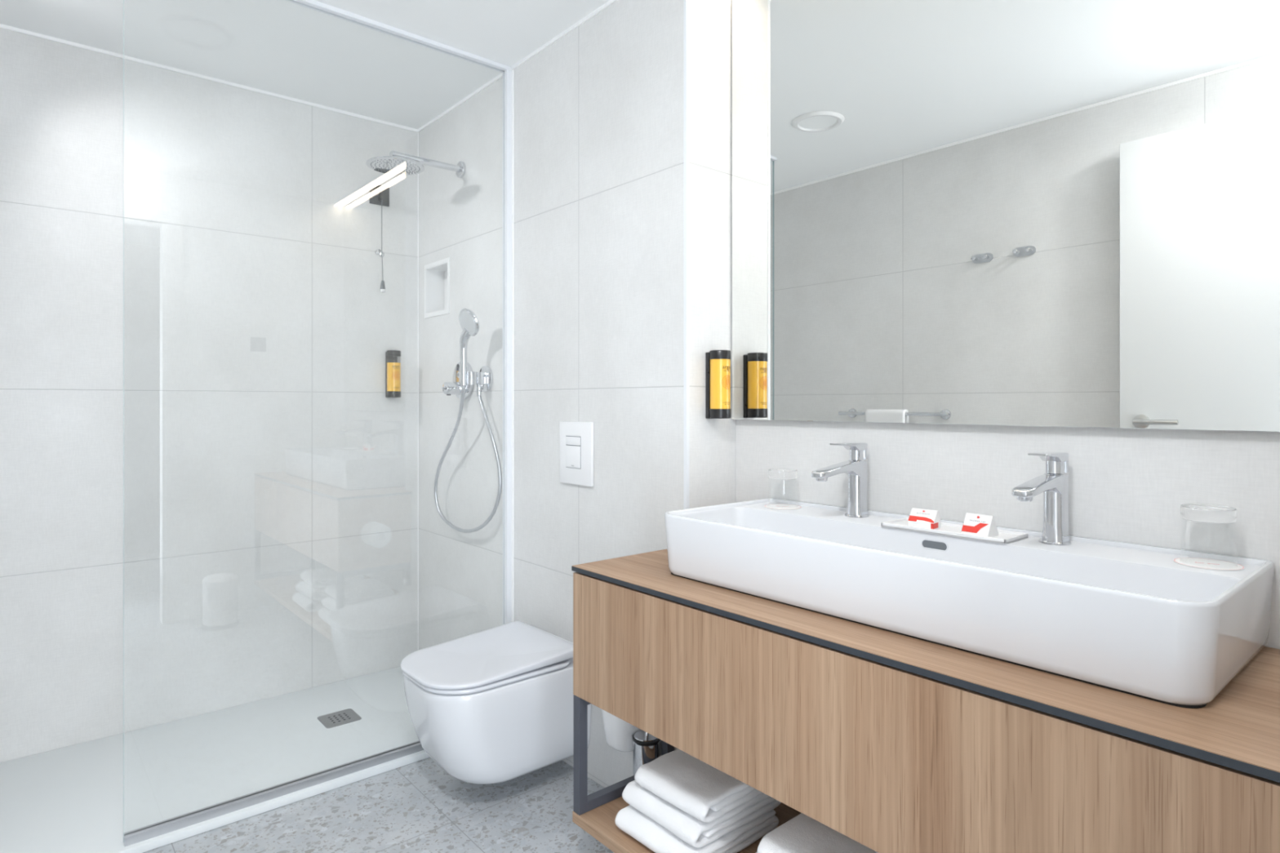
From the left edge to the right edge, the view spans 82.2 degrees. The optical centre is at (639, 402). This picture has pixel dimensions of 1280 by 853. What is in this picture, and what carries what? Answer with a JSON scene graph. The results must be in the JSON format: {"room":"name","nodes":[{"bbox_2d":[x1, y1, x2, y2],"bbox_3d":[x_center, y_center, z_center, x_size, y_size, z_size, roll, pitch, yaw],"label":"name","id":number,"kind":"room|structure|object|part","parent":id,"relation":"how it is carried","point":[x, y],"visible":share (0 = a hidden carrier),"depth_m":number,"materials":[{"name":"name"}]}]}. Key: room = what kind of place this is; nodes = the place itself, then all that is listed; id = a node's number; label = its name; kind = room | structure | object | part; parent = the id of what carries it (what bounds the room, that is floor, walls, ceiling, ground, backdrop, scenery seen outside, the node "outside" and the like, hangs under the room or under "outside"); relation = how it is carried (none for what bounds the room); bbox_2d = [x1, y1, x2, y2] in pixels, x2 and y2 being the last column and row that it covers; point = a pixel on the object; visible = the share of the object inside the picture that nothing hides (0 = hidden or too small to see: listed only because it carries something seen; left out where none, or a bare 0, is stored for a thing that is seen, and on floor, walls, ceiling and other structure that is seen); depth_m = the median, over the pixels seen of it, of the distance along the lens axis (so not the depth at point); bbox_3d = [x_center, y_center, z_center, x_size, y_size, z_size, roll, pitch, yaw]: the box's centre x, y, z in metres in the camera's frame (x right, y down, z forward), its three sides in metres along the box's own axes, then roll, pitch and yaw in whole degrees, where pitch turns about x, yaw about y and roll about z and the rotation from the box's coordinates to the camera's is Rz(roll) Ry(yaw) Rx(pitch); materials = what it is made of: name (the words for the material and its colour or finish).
{"room":"hotel bathroom","nodes":[
{"label":"hotel bathroom","id":0,"kind":"room"},
{"bbox_2d":[0,27,417,763],"bbox_3d":[-1.551,0.012,2.823,2.005,2.436,0.100,0,0,-41],"label":"wall","id":1,"kind":"structure","parent":0,"point":[271,473],"depth_m":2.67,"materials":[{"name":"tile"}]},
{"bbox_2d":[0,23,417,132],"bbox_3d":[-1.590,-1.200,2.720,1.611,0.011,0.006,0,0,-41],"label":"trim","id":2,"kind":"structure","parent":1,"relation":"attached to","point":[2,26],"depth_m":2.68,"materials":[{"name":"white"}]},
{"bbox_2d":[369,183,389,292],"bbox_3d":[-1.100,-0.698,3.116,0.084,0.458,0.040,0,0,-41],"label":"pull cord","id":3,"kind":"object","parent":1,"relation":"attached to","point":[379,194],"visible":1,"depth_m":3.11,"materials":[{"name":"grey plastic"}]},
{"bbox_2d":[369,183,389,206],"bbox_3d":[-1.111,-0.885,3.128,0.084,0.084,0.008,0,0,-41],"label":"switch plate","id":4,"kind":"object","parent":3,"relation":"attached to","point":[375,189],"depth_m":3.12,"materials":[{"name":"grey"}]},
{"bbox_2d":[378,191,382,200],"bbox_3d":[-1.101,-0.878,3.114,0.009,0.037,0.026,0,0,-41],"label":"outlet","id":5,"kind":"object","parent":3,"relation":"attached to","point":[380,193],"depth_m":3.11,"materials":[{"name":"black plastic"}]},
{"bbox_3d":[-1.093,-0.705,3.111,0.007,0.380,0.005,0,0,-41],"label":"cord","id":6,"kind":"part","parent":3,"relation":"part of","materials":[{"name":"grey plastic"}]},
{"bbox_2d":[385,350,400,397],"bbox_3d":[-1.055,-0.121,3.141,0.058,0.201,0.062,0,0,-41],"label":"soap dispenser","id":7,"kind":"object","parent":1,"relation":"attached to","point":[393,368],"visible":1,"depth_m":3.12,"materials":[{"name":"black plastic"}]},
{"bbox_2d":[386,362,400,391],"bbox_3d":[-1.050,-0.109,3.136,0.056,0.122,0.047,0,0,-41],"label":"label","id":8,"kind":"object","parent":7,"relation":"on","point":[393,369],"depth_m":3.12,"materials":[{"name":"yellow paper"}]},
{"bbox_2d":[0,0,609,128],"bbox_3d":[0.174,-1.246,0.810,2.005,0.080,5.403,0,0,-41],"label":"ceiling","id":9,"kind":"structure","parent":0,"point":[283,47],"depth_m":2.44,"materials":[{"name":"white paint"}]},
{"bbox_2d":[143,757,613,852],"bbox_3d":[0.461,1.200,0.475,2.005,0.060,4.522,0,0,-41],"label":"floor","id":10,"kind":"structure","parent":0,"point":[418,806],"depth_m":2.04,"materials":[{"name":"stone"}]},
{"bbox_2d":[0,666,429,852],"bbox_3d":[-1.325,1.158,2.411,1.609,0.023,0.817,0,0,-41],"label":"shower tray","id":11,"kind":"object","parent":10,"relation":"on","point":[69,799],"visible":0.94,"depth_m":2.32,"materials":[{"name":"white"}]},
{"bbox_2d":[123,0,511,846],"bbox_3d":[-0.905,-0.029,2.277,1.146,2.354,0.034,0,0,-41],"label":"screen","id":12,"kind":"object","parent":11,"relation":"on","point":[171,824],"visible":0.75,"depth_m":2.38,"materials":[{"name":"clear glass"}]},
{"bbox_3d":[-0.906,1.137,2.279,1.145,0.022,0.030,0,0,-41],"label":"floor rail","id":13,"kind":"part","parent":12,"relation":"part of","materials":[{"name":"grey metal"}]},
{"bbox_3d":[-0.905,-1.199,2.277,1.145,0.014,0.034,0,0,-41],"label":"ceiling rail","id":14,"kind":"part","parent":12,"relation":"part of","materials":[{"name":"white metal"}]},
{"bbox_2d":[632,730,660,775],"bbox_3d":[0.018,0.972,2.011,0.078,0.394,0.078,0,0,-41],"label":"toilet brush","id":15,"kind":"object","parent":10,"relation":"on","point":[646,747],"visible":0.39,"depth_m":1.98,"materials":[{"name":"silver metal"}]},
{"bbox_3d":[0.018,0.912,2.011,0.069,0.003,0.069,0,0,-41],"label":"lid","id":16,"kind":"part","parent":15,"relation":"part of","materials":[{"name":"silver metal"}]},
{"bbox_2d":[418,0,683,787],"bbox_3d":[-0.317,0.012,2.698,0.294,2.436,1.697,0,0,-41],"label":"wall","id":17,"kind":"structure","parent":0,"point":[598,111],"depth_m":2.40,"materials":[{"name":"tile"}]},
{"bbox_2d":[365,150,466,177],"bbox_3d":[-0.854,-0.922,2.808,0.376,0.080,0.208,0,0,-41],"label":"shower","id":18,"kind":"object","parent":17,"relation":"attached to","point":[398,163],"visible":1,"depth_m":2.77,"materials":[{"name":"silver metal"}]},
{"bbox_3d":[-0.824,-0.921,2.834,0.280,0.038,0.034,0,0,-41],"label":"shower arm","id":19,"kind":"part","parent":18,"relation":"part of","materials":[{"name":"silver metal"}]},
{"bbox_2d":[417,132,418,650],"bbox_3d":[-0.981,-0.022,3.244,0.003,2.345,0.003,0,0,-41],"label":"trim","id":20,"kind":"structure","parent":17,"relation":"attached to","point":[418,132],"depth_m":3.24,"materials":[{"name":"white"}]},
{"bbox_2d":[424,257,449,318],"bbox_3d":[-0.828,-0.482,3.131,0.087,0.230,0.241,0,0,-41],"label":"wall niche","id":21,"kind":"object","parent":17,"relation":"attached to","point":[437,274],"visible":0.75,"depth_m":3.19,"materials":[{"name":"white tile"}]},
{"bbox_2d":[441,361,473,399],"bbox_3d":[-0.731,-0.088,2.882,0.096,0.152,0.152,0,0,-41],"label":"shower valve","id":22,"kind":"object","parent":17,"relation":"attached to","point":[455,387],"visible":0.56,"depth_m":2.87,"materials":[{"name":"silver metal"}]},
{"bbox_3d":[-0.733,-0.056,2.881,0.070,0.052,0.052,0,0,-41],"label":"temperature knob","id":23,"kind":"part","parent":22,"relation":"part of","materials":[{"name":"silver metal"}]},
{"bbox_3d":[-0.701,-0.088,2.908,0.016,0.152,0.152,0,0,-41],"label":"valve plate","id":24,"kind":"part","parent":22,"relation":"part of","materials":[{"name":"silver metal"}]},
{"bbox_2d":[433,308,502,533],"bbox_3d":[-0.700,0.081,2.811,0.112,0.844,0.491,0,0,-41],"label":"shower","id":25,"kind":"object","parent":17,"relation":"attached to","point":[468,322],"visible":1,"depth_m":2.72,"materials":[{"name":"silver metal"}]},
{"bbox_3d":[-0.644,-0.173,2.712,0.067,0.217,0.039,0,0,37],"label":"handle","id":26,"kind":"part","parent":25,"relation":"part of","materials":[{"name":"silver metal"}]},
{"bbox_2d":[466,365,493,391],"bbox_3d":[-0.611,-0.090,2.753,0.082,0.100,0.100,0,0,-41],"label":"holder","id":27,"kind":"object","parent":17,"relation":"attached to","point":[483,380],"visible":1,"depth_m":2.74,"materials":[{"name":"silver metal"}]},
{"bbox_2d":[476,385,481,390],"bbox_3d":[-0.605,-0.056,2.756,0.018,0.022,0.018,0,0,-41],"label":"outlet","id":28,"kind":"object","parent":27,"relation":"attached to","point":[478,387],"depth_m":2.75,"materials":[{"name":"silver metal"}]},
{"bbox_3d":[-0.584,-0.090,2.776,0.010,0.100,0.100,0,0,-41],"label":"wall plate","id":29,"kind":"part","parent":27,"relation":"part of","materials":[{"name":"silver metal"}]},
{"bbox_2d":[400,620,591,784],"bbox_3d":[-0.455,0.922,2.244,0.505,0.350,0.370,0,0,-41],"label":"toilet","id":30,"kind":"object","parent":17,"relation":"attached to","point":[494,705],"visible":0.83,"depth_m":2.12,"materials":[{"name":"white ceramic"}]},
{"bbox_3d":[-0.478,0.791,2.224,0.437,0.014,0.366,0,0,-41],"label":"seat","id":31,"kind":"part","parent":30,"relation":"part of","materials":[{"name":"white plastic"}]},
{"bbox_3d":[-0.472,0.766,2.230,0.460,0.039,0.370,0,0,-41],"label":"lid","id":32,"kind":"part","parent":30,"relation":"part of","materials":[{"name":"white"}]},
{"bbox_2d":[511,69,513,622],"bbox_3d":[-0.457,-0.022,2.634,0.002,2.344,0.011,0,0,-41],"label":"trim","id":33,"kind":"structure","parent":17,"relation":"attached to","point":[513,69],"depth_m":2.63,"materials":[{"name":"white metal"}]},
{"bbox_2d":[417,0,617,132],"bbox_3d":[-0.428,-1.200,2.598,0.006,0.011,1.691,0,0,-41],"label":"trim","id":34,"kind":"structure","parent":17,"relation":"attached to","point":[610,2],"depth_m":2.54,"materials":[{"name":"white"}]},
{"bbox_2d":[560,421,593,486],"bbox_3d":[-0.204,0.161,2.329,0.014,0.199,0.172,0,0,-41],"label":"flush plate","id":35,"kind":"object","parent":17,"relation":"attached to","point":[576,438],"visible":1,"depth_m":2.31,"materials":[{"name":"white plastic"}]},
{"bbox_2d":[601,709,642,751],"bbox_3d":[-0.054,0.886,2.081,0.108,0.176,0.128,0,0,-41],"label":"bin","id":36,"kind":"object","parent":17,"relation":"attached to","point":[619,733],"visible":0.27,"depth_m":2.04,"materials":[{"name":"white plastic"}]},
{"bbox_2d":[683,0,688,509],"bbox_3d":[0.124,-0.013,1.963,0.011,2.365,0.011,0,0,-41],"label":"trim","id":37,"kind":"structure","parent":17,"relation":"attached to","point":[686,2],"depth_m":1.96,"materials":[{"name":"white metal"}]},
{"bbox_2d":[688,0,735,508],"bbox_3d":[0.198,-0.018,2.021,0.194,2.376,0.001,0,0,-41],"label":"wall","id":38,"kind":"structure","parent":0,"point":[712,442],"depth_m":2.01,"materials":[{"name":"tile"}]},
{"bbox_2d":[705,350,730,418],"bbox_3d":[0.217,-0.049,1.995,0.058,0.185,0.062,0,0,-41],"label":"soap dispenser","id":39,"kind":"object","parent":38,"relation":"attached to","point":[717,362],"visible":1,"depth_m":1.97,"materials":[{"name":"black plastic"}]},
{"bbox_2d":[710,359,730,408],"bbox_3d":[0.221,-0.050,1.990,0.056,0.134,0.047,0,0,-41],"label":"label","id":40,"kind":"object","parent":39,"relation":"on","point":[720,369],"depth_m":1.97,"materials":[{"name":"yellow paper"}]},
{"bbox_2d":[735,419,1279,648],"bbox_3d":[1.482,0.012,0.747,0.100,2.436,3.606,0,0,-41],"label":"wall","id":41,"kind":"structure","parent":0,"point":[1131,486],"depth_m":1.43,"materials":[{"name":"tile"}]},
{"bbox_2d":[572,572,1279,852],"bbox_3d":[0.487,0.722,1.434,0.516,0.613,1.404,0,0,-41],"label":"vanity cabinet","id":42,"kind":"object","parent":41,"relation":"attached to","point":[890,759],"visible":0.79,"depth_m":1.16,"materials":[{"name":"brown wood"}]},
{"bbox_3d":[-0.035,0.860,1.892,0.317,0.286,0.025,0,0,-41],"label":"metal frame","id":43,"kind":"part","parent":42,"relation":"part of","materials":[{"name":"grey metal"}]},
{"bbox_2d":[572,796,800,852],"bbox_3d":[0.487,1.016,1.434,0.516,0.025,1.404,0,0,-41],"label":"shelf","id":44,"kind":"object","parent":42,"relation":"attached to","point":[597,819],"depth_m":1.76,"materials":[{"name":"brown wood"}]},
{"bbox_2d":[614,804,778,852],"bbox_3d":[0.135,0.977,1.721,0.300,0.051,0.259,0,0,-42],"label":"folded towel","id":45,"kind":"object","parent":42,"relation":"on","point":[629,820],"visible":0.39,"depth_m":1.64,"materials":[{"name":"white fabric"}]},
{"bbox_2d":[622,780,781,848],"bbox_3d":[0.145,0.926,1.731,0.290,0.050,0.253,0,0,-40],"label":"folded towel","id":46,"kind":"object","parent":45,"relation":"on","point":[697,833],"visible":0.36,"depth_m":1.63,"materials":[{"name":"white fabric"}]},
{"bbox_2d":[634,748,763,822],"bbox_3d":[0.150,0.874,1.714,0.250,0.051,0.230,0,0,-42],"label":"folded towel","id":47,"kind":"object","parent":46,"relation":"on","point":[705,793],"visible":0.7,"depth_m":1.64,"materials":[{"name":"white fabric"}]},
{"bbox_2d":[571,549,1279,782],"bbox_3d":[0.486,0.406,1.434,0.518,0.012,1.405,0,0,-41],"label":"countertop","id":48,"kind":"structure","parent":42,"relation":"on","point":[1239,729],"depth_m":1.06,"materials":[{"name":"brown wood"}]},
{"bbox_2d":[664,497,1274,708],"bbox_3d":[0.535,0.329,1.456,0.413,0.142,1.048,0,0,-41],"label":"washbasin","id":49,"kind":"object","parent":48,"relation":"in","point":[1127,618],"visible":1,"depth_m":1.21,"materials":[{"name":"white ceramic"}]},
{"bbox_2d":[764,503,801,509],"bbox_3d":[0.365,0.266,1.875,0.093,0.001,0.093,0,0,-41],"label":"coaster","id":50,"kind":"object","parent":49,"relation":"on","point":[776,506],"visible":1,"depth_m":1.88,"materials":[{"name":"white"}]},
{"bbox_2d":[768,468,797,508],"bbox_3d":[0.365,0.218,1.875,0.076,0.094,0.076,0,0,-41],"label":"drinking glass","id":51,"kind":"object","parent":50,"relation":"on","point":[773,473],"visible":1,"depth_m":1.85,"materials":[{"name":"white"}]},
{"bbox_2d":[811,442,868,517],"bbox_3d":[0.459,0.180,1.683,0.186,0.173,0.055,0,0,-41],"label":"tap","id":52,"kind":"object","parent":49,"relation":"on","point":[855,468],"visible":1,"depth_m":1.71,"materials":[{"name":"silver metal"}]},
{"bbox_3d":[0.450,0.159,1.675,0.163,0.046,0.037,0,0,-41],"label":"spout","id":53,"kind":"part","parent":52,"relation":"part of","materials":[{"name":"silver metal"}]},
{"bbox_3d":[0.484,0.114,1.704,0.104,0.040,0.037,0,0,-41],"label":"lever","id":54,"kind":"part","parent":52,"relation":"part of","materials":[{"name":"silver metal"}]},
{"bbox_2d":[880,517,1027,544],"bbox_3d":[0.642,0.262,1.511,0.103,0.009,0.260,0,0,-41],"label":"tray","id":55,"kind":"object","parent":49,"relation":"on","point":[1004,537],"visible":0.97,"depth_m":1.48,"materials":[{"name":"white ceramic"}]},
{"bbox_2d":[907,507,940,529],"bbox_3d":[0.599,0.244,1.546,0.054,0.037,0.039,0,0,44],"label":"carton","id":56,"kind":"object","parent":55,"relation":"on","point":[918,517],"visible":1,"depth_m":1.53,"materials":[{"name":"white cardboard"}]},
{"bbox_2d":[907,515,933,523],"bbox_3d":[0.589,0.244,1.535,0.054,0.010,0.008,0,0,44],"label":"print","id":57,"kind":"object","parent":56,"relation":"on","point":[913,518],"depth_m":1.54,"materials":[{"name":"red paper"}]},
{"bbox_2d":[930,522,937,528],"bbox_3d":[0.612,0.256,1.524,0.006,0.011,0.025,0,0,44],"label":"print","id":58,"kind":"object","parent":56,"relation":"attached to","point":[933,525],"depth_m":1.52,"materials":[{"name":"red paper"}]},
{"bbox_2d":[961,512,998,537],"bbox_3d":[0.675,0.243,1.458,0.042,0.040,0.054,0,0,-37],"label":"carton","id":59,"kind":"object","parent":55,"relation":"on","point":[974,524],"visible":0.99,"depth_m":1.45,"materials":[{"name":"white cardboard"}]},
{"bbox_2d":[961,523,988,533],"bbox_3d":[0.663,0.247,1.451,0.010,0.019,0.050,0,0,-37],"label":"print","id":60,"kind":"object","parent":59,"relation":"attached to","point":[966,527],"depth_m":1.45,"materials":[{"name":"red paper"}]},
{"bbox_2d":[1011,451,1071,545],"bbox_3d":[0.740,0.180,1.355,0.186,0.173,0.055,0,0,-41],"label":"tap","id":61,"kind":"object","parent":49,"relation":"on","point":[1054,484],"visible":1,"depth_m":1.38,"materials":[{"name":"silver metal"}]},
{"bbox_3d":[0.732,0.159,1.347,0.163,0.046,0.037,0,0,-41],"label":"spout","id":62,"kind":"part","parent":61,"relation":"part of","materials":[{"name":"silver metal"}]},
{"bbox_3d":[0.765,0.114,1.376,0.104,0.040,0.037,0,0,-41],"label":"lever","id":63,"kind":"part","parent":61,"relation":"part of","materials":[{"name":"silver metal"}]},
{"bbox_2d":[1173,557,1244,570],"bbox_3d":[0.937,0.266,1.210,0.093,0.001,0.093,0,0,-41],"label":"coaster","id":64,"kind":"object","parent":49,"relation":"on","point":[1202,563],"visible":1,"depth_m":1.20,"materials":[{"name":"white"}]},
{"bbox_2d":[1179,503,1237,568],"bbox_3d":[0.937,0.218,1.210,0.076,0.094,0.076,0,0,-41],"label":"drinking glass","id":65,"kind":"object","parent":64,"relation":"on","point":[1213,513],"visible":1,"depth_m":1.19,"materials":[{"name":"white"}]},
{"bbox_3d":[0.370,0.976,1.431,0.300,0.051,0.259,0,0,-42],"label":"folded towel","id":66,"kind":"object","parent":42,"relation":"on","visible":0},
{"bbox_3d":[0.380,0.925,1.440,0.290,0.051,0.254,0,0,-40],"label":"folded towel","id":67,"kind":"object","parent":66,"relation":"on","visible":0},
{"bbox_2d":[756,813,877,852],"bbox_3d":[0.392,0.874,1.429,0.253,0.050,0.231,0,0,-42],"label":"folded towel","id":68,"kind":"object","parent":67,"relation":"on","point":[802,833],"visible":0.38,"depth_m":1.43,"materials":[{"name":"white fabric"}]},
{"bbox_2d":[732,0,1279,431],"bbox_3d":[0.699,-0.572,1.568,0.022,1.237,1.328,0,0,-41],"label":"mirror","id":69,"kind":"object","parent":41,"relation":"attached to","point":[1047,213],"visible":1,"depth_m":1.49,"materials":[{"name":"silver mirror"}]}
]}

